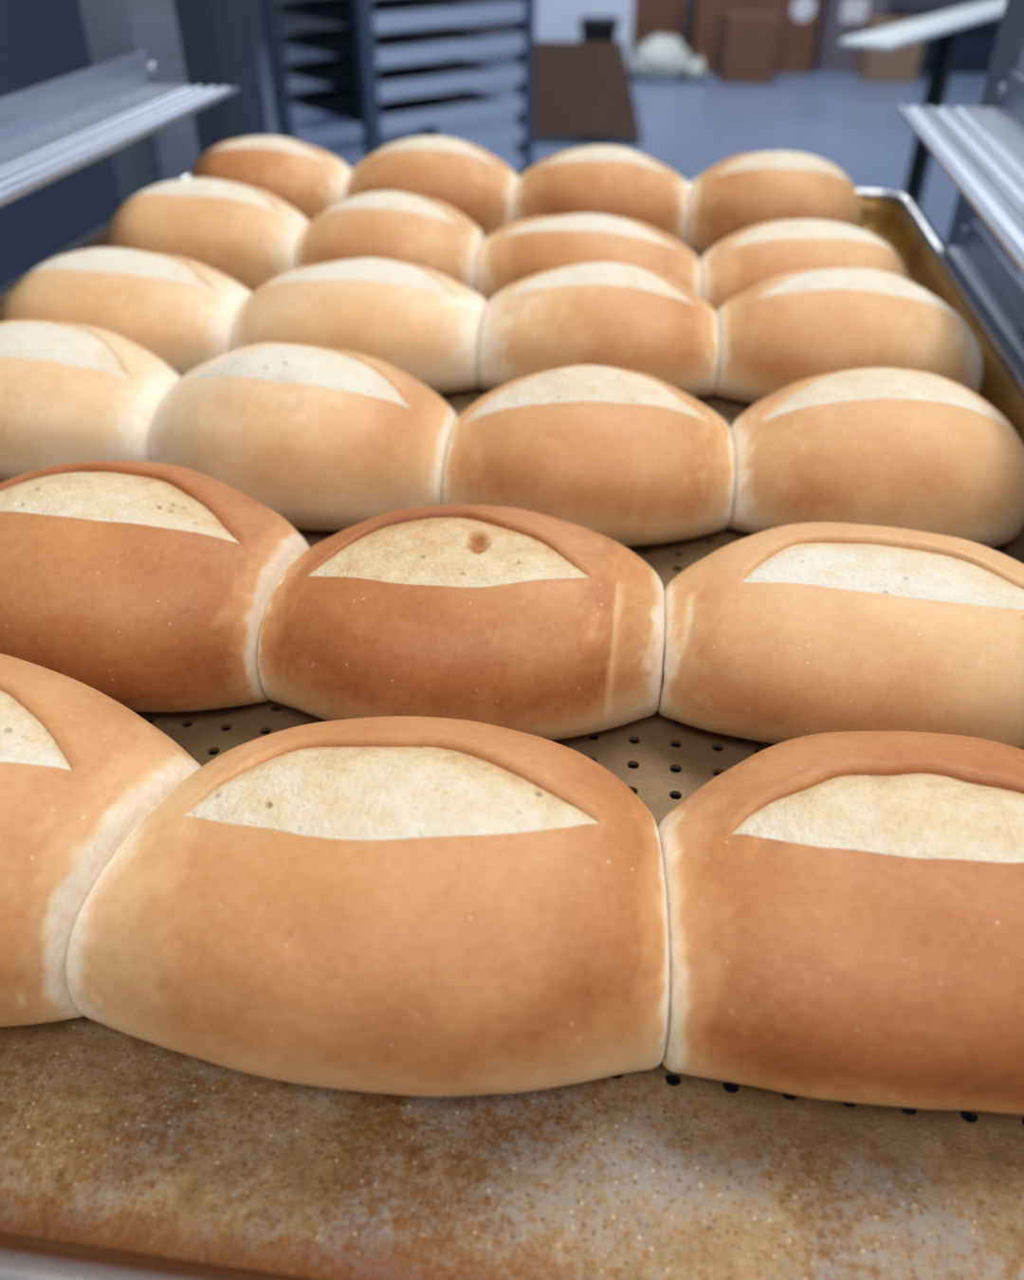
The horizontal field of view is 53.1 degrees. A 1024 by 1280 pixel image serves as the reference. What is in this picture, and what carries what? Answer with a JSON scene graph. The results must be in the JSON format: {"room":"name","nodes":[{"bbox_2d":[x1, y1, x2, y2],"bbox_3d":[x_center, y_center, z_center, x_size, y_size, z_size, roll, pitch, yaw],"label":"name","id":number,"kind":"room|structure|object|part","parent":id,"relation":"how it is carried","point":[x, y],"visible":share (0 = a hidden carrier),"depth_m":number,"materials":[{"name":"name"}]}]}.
{"room":"bakery kitchen","nodes":[
{"label":"bakery kitchen","id":0,"kind":"room"},
{"bbox_2d":[0,0,270,287],"bbox_3d":[-0.946,-1.195,0.788,0.150,2.650,3.700,3,37,5],"label":"wall","id":1,"kind":"structure","parent":0,"point":[42,42],"depth_m":1.90,"materials":[{"name":"grey paint"}]},
{"bbox_2d":[252,0,987,49],"bbox_3d":[1.671,-4.545,4.952,8.000,2.950,0.150,3,37,5],"label":"wall","id":2,"kind":"structure","parent":0,"point":[288,22],"depth_m":5.86,"materials":[{"name":"grey paint"}]},
{"bbox_2d":[257,43,1023,284],"bbox_3d":[1.243,-0.728,2.447,8.000,0.100,9.000,3,37,5],"label":"floor","id":3,"kind":"structure","parent":0,"point":[845,120],"depth_m":4.18,"materials":[{"name":"concrete"}]},
{"bbox_2d":[260,0,535,177],"bbox_3d":[-0.282,-1.599,2.478,0.500,1.250,0.520,-26,44,-30],"label":"rack","id":4,"kind":"object","parent":3,"relation":"on","point":[375,126],"visible":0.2,"depth_m":2.47,"materials":[{"name":"black metal"}]},
{"bbox_3d":[-0.599,-1.649,2.478,0.034,1.170,0.034,-26,44,-30],"label":"post","id":5,"kind":"part","parent":4,"relation":"part of","materials":[{"name":"grey metal"}]},
{"bbox_3d":[-0.327,-1.440,2.203,0.034,1.170,0.034,-26,44,-30],"label":"post","id":6,"kind":"part","parent":4,"relation":"part of","materials":[{"name":"grey metal"}]},
{"bbox_2d":[279,0,489,26],"bbox_3d":[-0.282,-1.548,2.517,0.400,0.022,0.456,-26,44,-30],"label":"sheet pan","id":7,"kind":"object","parent":4,"relation":"on","point":[337,11],"visible":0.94,"depth_m":2.60,"materials":[{"name":"metal"}]},
{"bbox_2d":[282,26,493,60],"bbox_3d":[-0.282,-1.494,2.558,0.400,0.022,0.456,-26,44,-30],"label":"sheet pan","id":8,"kind":"object","parent":4,"relation":"on","point":[339,42],"visible":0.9,"depth_m":2.63,"materials":[{"name":"black metal"}]},
{"bbox_2d":[286,57,500,92],"bbox_3d":[-0.282,-1.440,2.599,0.400,0.022,0.456,-26,44,-30],"label":"sheet pan","id":9,"kind":"object","parent":4,"relation":"on","point":[342,73],"visible":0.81,"depth_m":2.65,"materials":[{"name":"black metal"}]},
{"bbox_2d":[290,88,502,125],"bbox_3d":[-0.282,-1.385,2.640,0.400,0.022,0.456,-26,44,-30],"label":"sheet pan","id":10,"kind":"object","parent":4,"relation":"on","point":[338,102],"visible":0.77,"depth_m":2.67,"materials":[{"name":"black metal"}]},
{"bbox_3d":[-0.238,-1.821,2.705,0.034,1.170,0.034,-26,44,-30],"label":"post","id":11,"kind":"part","parent":4,"relation":"part of","materials":[{"name":"grey metal"}]},
{"bbox_3d":[0.034,-1.613,2.430,0.034,1.170,0.034,-26,44,-30],"label":"post","id":12,"kind":"part","parent":4,"relation":"part of","materials":[{"name":"grey metal"}]},
{"bbox_2d":[0,0,1023,548],"bbox_3d":[-0.014,-0.109,0.499,0.629,1.270,0.760,5,38,7],"label":"rack","id":13,"kind":"object","parent":3,"relation":"on","point":[136,103],"visible":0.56,"depth_m":0.61,"materials":[{"name":"metal"}]},
{"bbox_3d":[-0.259,-0.351,0.751,0.034,1.190,0.068,5,38,7],"label":"post","id":14,"kind":"part","parent":13,"relation":"part of","materials":[{"name":"metal"}]},
{"bbox_2d":[0,171,1023,1279],"bbox_3d":[-0.029,-0.101,0.444,0.503,0.028,0.707,5,37,6],"label":"sheet pan","id":15,"kind":"object","parent":13,"relation":"on","point":[123,1156],"visible":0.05,"depth_m":0.20,"materials":[{"name":"metal"}]},
{"bbox_2d":[0,319,180,483],"bbox_3d":[-0.194,-0.101,0.421,0.110,0.052,0.093,3,37,5],"label":"bread roll","id":16,"kind":"object","parent":15,"relation":"on","point":[70,393],"visible":0.77,"depth_m":0.39,"materials":[{"name":"beige food"}]},
{"bbox_2d":[0,653,201,1026],"bbox_3d":[-0.135,0.038,0.233,0.110,0.057,0.091,13,39,17],"label":"bread roll","id":17,"kind":"object","parent":15,"relation":"on","point":[80,769],"visible":0.79,"depth_m":0.21,"materials":[{"name":"brown food"}]},
{"bbox_2d":[0,247,252,377],"bbox_3d":[-0.191,-0.164,0.503,0.123,0.051,0.093,3,37,5],"label":"bread roll","id":18,"kind":"object","parent":15,"relation":"on","point":[182,311],"visible":0.65,"depth_m":0.47,"materials":[{"name":"beige food"}]},
{"bbox_2d":[0,460,310,712],"bbox_3d":[-0.120,-0.022,0.314,0.113,0.055,0.092,3,37,5],"label":"bread roll","id":19,"kind":"object","parent":15,"relation":"on","point":[149,586],"visible":0.87,"depth_m":0.28,"materials":[{"name":"brown food"}]},
{"bbox_2d":[106,178,309,292],"bbox_3d":[-0.177,-0.234,0.592,0.118,0.057,0.091,3,37,5],"label":"bread roll","id":20,"kind":"object","parent":15,"relation":"on","point":[247,234],"visible":0.56,"depth_m":0.56,"materials":[{"name":"brown food"}]},
{"bbox_2d":[189,135,352,222],"bbox_3d":[-0.165,-0.308,0.690,0.114,0.056,0.087,3,37,5],"label":"bread roll","id":21,"kind":"object","parent":15,"relation":"on","point":[311,180],"visible":0.58,"depth_m":0.66,"materials":[{"name":"brown food"}]},
{"bbox_2d":[148,342,457,530],"bbox_3d":[-0.082,-0.084,0.395,0.118,0.054,0.095,3,37,5],"label":"bread roll","id":22,"kind":"object","parent":15,"relation":"on","point":[323,438],"visible":0.8,"depth_m":0.37,"materials":[{"name":"beige food"}]},
{"bbox_2d":[232,257,487,393],"bbox_3d":[-0.072,-0.154,0.491,0.117,0.051,0.092,3,37,5],"label":"bread roll","id":23,"kind":"object","parent":15,"relation":"on","point":[420,321],"visible":0.79,"depth_m":0.46,"materials":[{"name":"beige food"}]},
{"bbox_2d":[65,715,669,1097],"bbox_3d":[-0.027,0.051,0.222,0.121,0.050,0.087,3,37,5],"label":"bread roll","id":24,"kind":"object","parent":15,"relation":"on","point":[407,905],"visible":1,"depth_m":0.20,"materials":[{"name":"brown food"}]},
{"bbox_2d":[296,190,484,292],"bbox_3d":[-0.068,-0.224,0.580,0.102,0.054,0.091,3,37,5],"label":"bread roll","id":25,"kind":"object","parent":15,"relation":"on","point":[420,230],"visible":0.56,"depth_m":0.55,"materials":[{"name":"brown food"}]},
{"bbox_2d":[345,135,518,239],"bbox_3d":[-0.052,-0.298,0.674,0.113,0.059,0.087,3,37,5],"label":"bread roll","id":26,"kind":"object","parent":15,"relation":"on","point":[464,176],"visible":0.53,"depth_m":0.65,"materials":[{"name":"brown food"}]},
{"bbox_2d":[257,505,664,740],"bbox_3d":[-0.013,-0.009,0.302,0.116,0.048,0.090,3,37,5],"label":"bread roll","id":27,"kind":"object","parent":15,"relation":"on","point":[543,626],"visible":0.92,"depth_m":0.28,"materials":[{"name":"brown food"}]},
{"bbox_2d":[441,365,734,546],"bbox_3d":[0.029,-0.074,0.386,0.107,0.051,0.093,3,37,5],"label":"bread roll","id":28,"kind":"object","parent":15,"relation":"on","point":[628,457],"visible":0.89,"depth_m":0.36,"materials":[{"name":"brown food"}]},
{"bbox_2d":[475,213,700,303],"bbox_3d":[0.042,-0.209,0.566,0.121,0.048,0.092,3,37,5],"label":"bread roll","id":29,"kind":"object","parent":15,"relation":"on","point":[519,250],"visible":0.66,"depth_m":0.54,"materials":[{"name":"brown food"}]},
{"bbox_2d":[477,261,719,397],"bbox_3d":[0.042,-0.151,0.488,0.110,0.050,0.092,3,37,5],"label":"bread roll","id":30,"kind":"object","parent":15,"relation":"on","point":[609,314],"visible":0.89,"depth_m":0.46,"materials":[{"name":"brown food"}]},
{"bbox_2d":[514,145,689,244],"bbox_3d":[0.058,-0.285,0.657,0.110,0.058,0.087,3,37,5],"label":"bread roll","id":31,"kind":"object","parent":15,"relation":"on","point":[612,180],"visible":0.61,"depth_m":0.63,"materials":[{"name":"brown food"}]},
{"bbox_2d":[685,150,862,255],"bbox_3d":[0.166,-0.275,0.644,0.109,0.058,0.087,3,37,5],"label":"bread roll","id":32,"kind":"object","parent":15,"relation":"on","point":[740,192],"visible":0.66,"depth_m":0.61,"materials":[{"name":"brown food"}]},
{"bbox_2d":[698,219,908,313],"bbox_3d":[0.158,-0.200,0.553,0.112,0.048,0.090,3,37,5],"label":"bread roll","id":33,"kind":"object","parent":15,"relation":"on","point":[748,257],"visible":0.52,"depth_m":0.53,"materials":[{"name":"brown food"}]},
{"bbox_2d":[658,731,1023,1114],"bbox_3d":[0.089,0.053,0.221,0.114,0.047,0.090,3,37,5],"label":"bread roll","id":34,"kind":"object","parent":15,"relation":"on","point":[846,909],"visible":0.95,"depth_m":0.19,"materials":[{"name":"brown food"}]},
{"bbox_2d":[658,522,1023,749],"bbox_3d":[0.103,-0.005,0.300,0.117,0.045,0.088,3,37,5],"label":"bread roll","id":35,"kind":"object","parent":15,"relation":"on","point":[778,634],"visible":0.95,"depth_m":0.27,"materials":[{"name":"brown food"}]},
{"bbox_2d":[713,267,982,403],"bbox_3d":[0.154,-0.142,0.474,0.116,0.053,0.092,3,37,5],"label":"bread roll","id":36,"kind":"object","parent":15,"relation":"on","point":[786,329],"visible":0.73,"depth_m":0.45,"materials":[{"name":"brown food"}]},
{"bbox_2d":[729,367,1023,548],"bbox_3d":[0.138,-0.072,0.383,0.109,0.051,0.092,3,37,5],"label":"bread roll","id":37,"kind":"object","parent":15,"relation":"on","point":[911,449],"visible":0.88,"depth_m":0.35,"materials":[{"name":"brown food"}]},
{"bbox_2d":[146,415,1023,1125],"bbox_3d":[-0.023,-0.025,0.491,0.494,0.023,0.684,5,38,7],"label":"holes","id":38,"kind":"object","parent":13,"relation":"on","point":[672,1080],"visible":0.02,"depth_m":0.30,"materials":[{"name":"black"}]},
{"bbox_3d":[0.323,-0.297,0.681,0.034,1.190,0.068,5,38,7],"label":"post","id":39,"kind":"part","parent":13,"relation":"part of","materials":[{"name":"metal"}]},
{"bbox_2d":[534,0,634,73],"bbox_3d":[0.323,-2.935,4.891,0.524,0.460,0.372,3,37,5],"label":"plastic crate","id":40,"kind":"object","parent":3,"relation":"on","point":[556,20],"visible":0.2,"depth_m":4.72,"materials":[{"name":"white plastic"}]},
{"bbox_3d":[0.563,-2.932,4.870,0.020,0.440,0.360,3,37,5],"label":"panel","id":41,"kind":"part","parent":40,"relation":"part of","materials":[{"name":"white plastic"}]},
{"bbox_2d":[533,40,641,139],"bbox_3d":[0.288,-2.058,3.839,0.420,0.327,0.178,3,37,5],"label":"table","id":42,"kind":"object","parent":3,"relation":"on","point":[583,89],"visible":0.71,"depth_m":3.79,"materials":[{"name":"brown wood"}]},
{"bbox_2d":[579,16,619,41],"bbox_3d":[0.369,-2.487,4.412,0.164,0.325,0.172,3,37,5],"label":"waste bin","id":43,"kind":"object","parent":3,"relation":"on","point":[592,28],"visible":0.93,"depth_m":4.28,"materials":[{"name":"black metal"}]},
{"bbox_3d":[0.369,-2.607,4.321,0.164,0.024,0.172,3,37,5],"label":"bin lid","id":44,"kind":"part","parent":43,"relation":"part of","materials":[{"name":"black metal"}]},
{"bbox_2d":[630,0,686,60],"bbox_3d":[0.719,-3.299,5.449,0.360,0.366,0.350,1,37,1],"label":"cardboard box","id":45,"kind":"object","parent":3,"relation":"on","point":[650,18],"visible":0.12,"depth_m":5.30,"materials":[{"name":"brown cardboard"}]},
{"bbox_2d":[629,35,706,81],"bbox_3d":[0.770,-2.862,5.022,0.375,0.186,0.308,3,37,5],"label":"sack","id":46,"kind":"object","parent":3,"relation":"on","point":[661,57],"visible":1,"depth_m":4.94,"materials":[{"name":"white fabric"}]},
{"bbox_2d":[716,10,781,84],"bbox_3d":[1.138,-2.865,4.950,0.240,0.276,0.280,2,37,3],"label":"cardboard box","id":47,"kind":"object","parent":3,"relation":"on","point":[748,41],"visible":1,"depth_m":4.85,"materials":[{"name":"brown cardboard"}]},
{"bbox_2d":[688,0,822,73],"bbox_3d":[1.226,-3.235,5.149,0.600,0.626,0.402,3,37,5],"label":"cardboard box","id":48,"kind":"object","parent":3,"relation":"on","point":[799,20],"visible":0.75,"depth_m":5.07,"materials":[{"name":"brown cardboard"}]},
{"bbox_2d":[811,0,887,72],"bbox_3d":[1.720,-3.243,5.176,0.300,0.606,0.352,5,38,7],"label":"cardboard box","id":49,"kind":"object","parent":3,"relation":"on","point":[838,19],"visible":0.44,"depth_m":5.12,"materials":[{"name":"grey cardboard"}]},
{"bbox_2d":[855,17,925,82],"bbox_3d":[1.846,-2.880,4.995,0.250,0.246,0.250,3,37,5],"label":"cardboard box","id":50,"kind":"object","parent":3,"relation":"on","point":[901,64],"visible":0.76,"depth_m":4.93,"materials":[{"name":"cardboard"}]},
{"bbox_2d":[840,0,1005,207],"bbox_3d":[0.817,-0.834,1.966,0.200,0.650,1.050,25,44,29],"label":"table","id":51,"kind":"object","parent":3,"relation":"on","point":[947,25],"visible":0.23,"depth_m":1.69,"materials":[{"name":"silver metal"}]},
{"bbox_3d":[0.718,-0.752,1.866,0.028,0.642,0.028,25,44,29],"label":"leg","id":52,"kind":"part","parent":51,"relation":"part of","materials":[{"name":"black metal"}]},
{"bbox_2d":[894,9,1002,73],"bbox_3d":[2.361,-3.073,5.258,0.740,0.235,0.440,3,37,5],"label":"storage tote","id":53,"kind":"object","parent":3,"relation":"on","point":[977,42],"visible":0.3,"depth_m":5.12,"materials":[{"name":"blue plastic"}]},
{"bbox_3d":[2.361,-3.152,5.198,0.740,0.034,0.440,3,37,5],"label":"tote lid","id":54,"kind":"part","parent":53,"relation":"part of","materials":[{"name":"plastic"}]}
]}

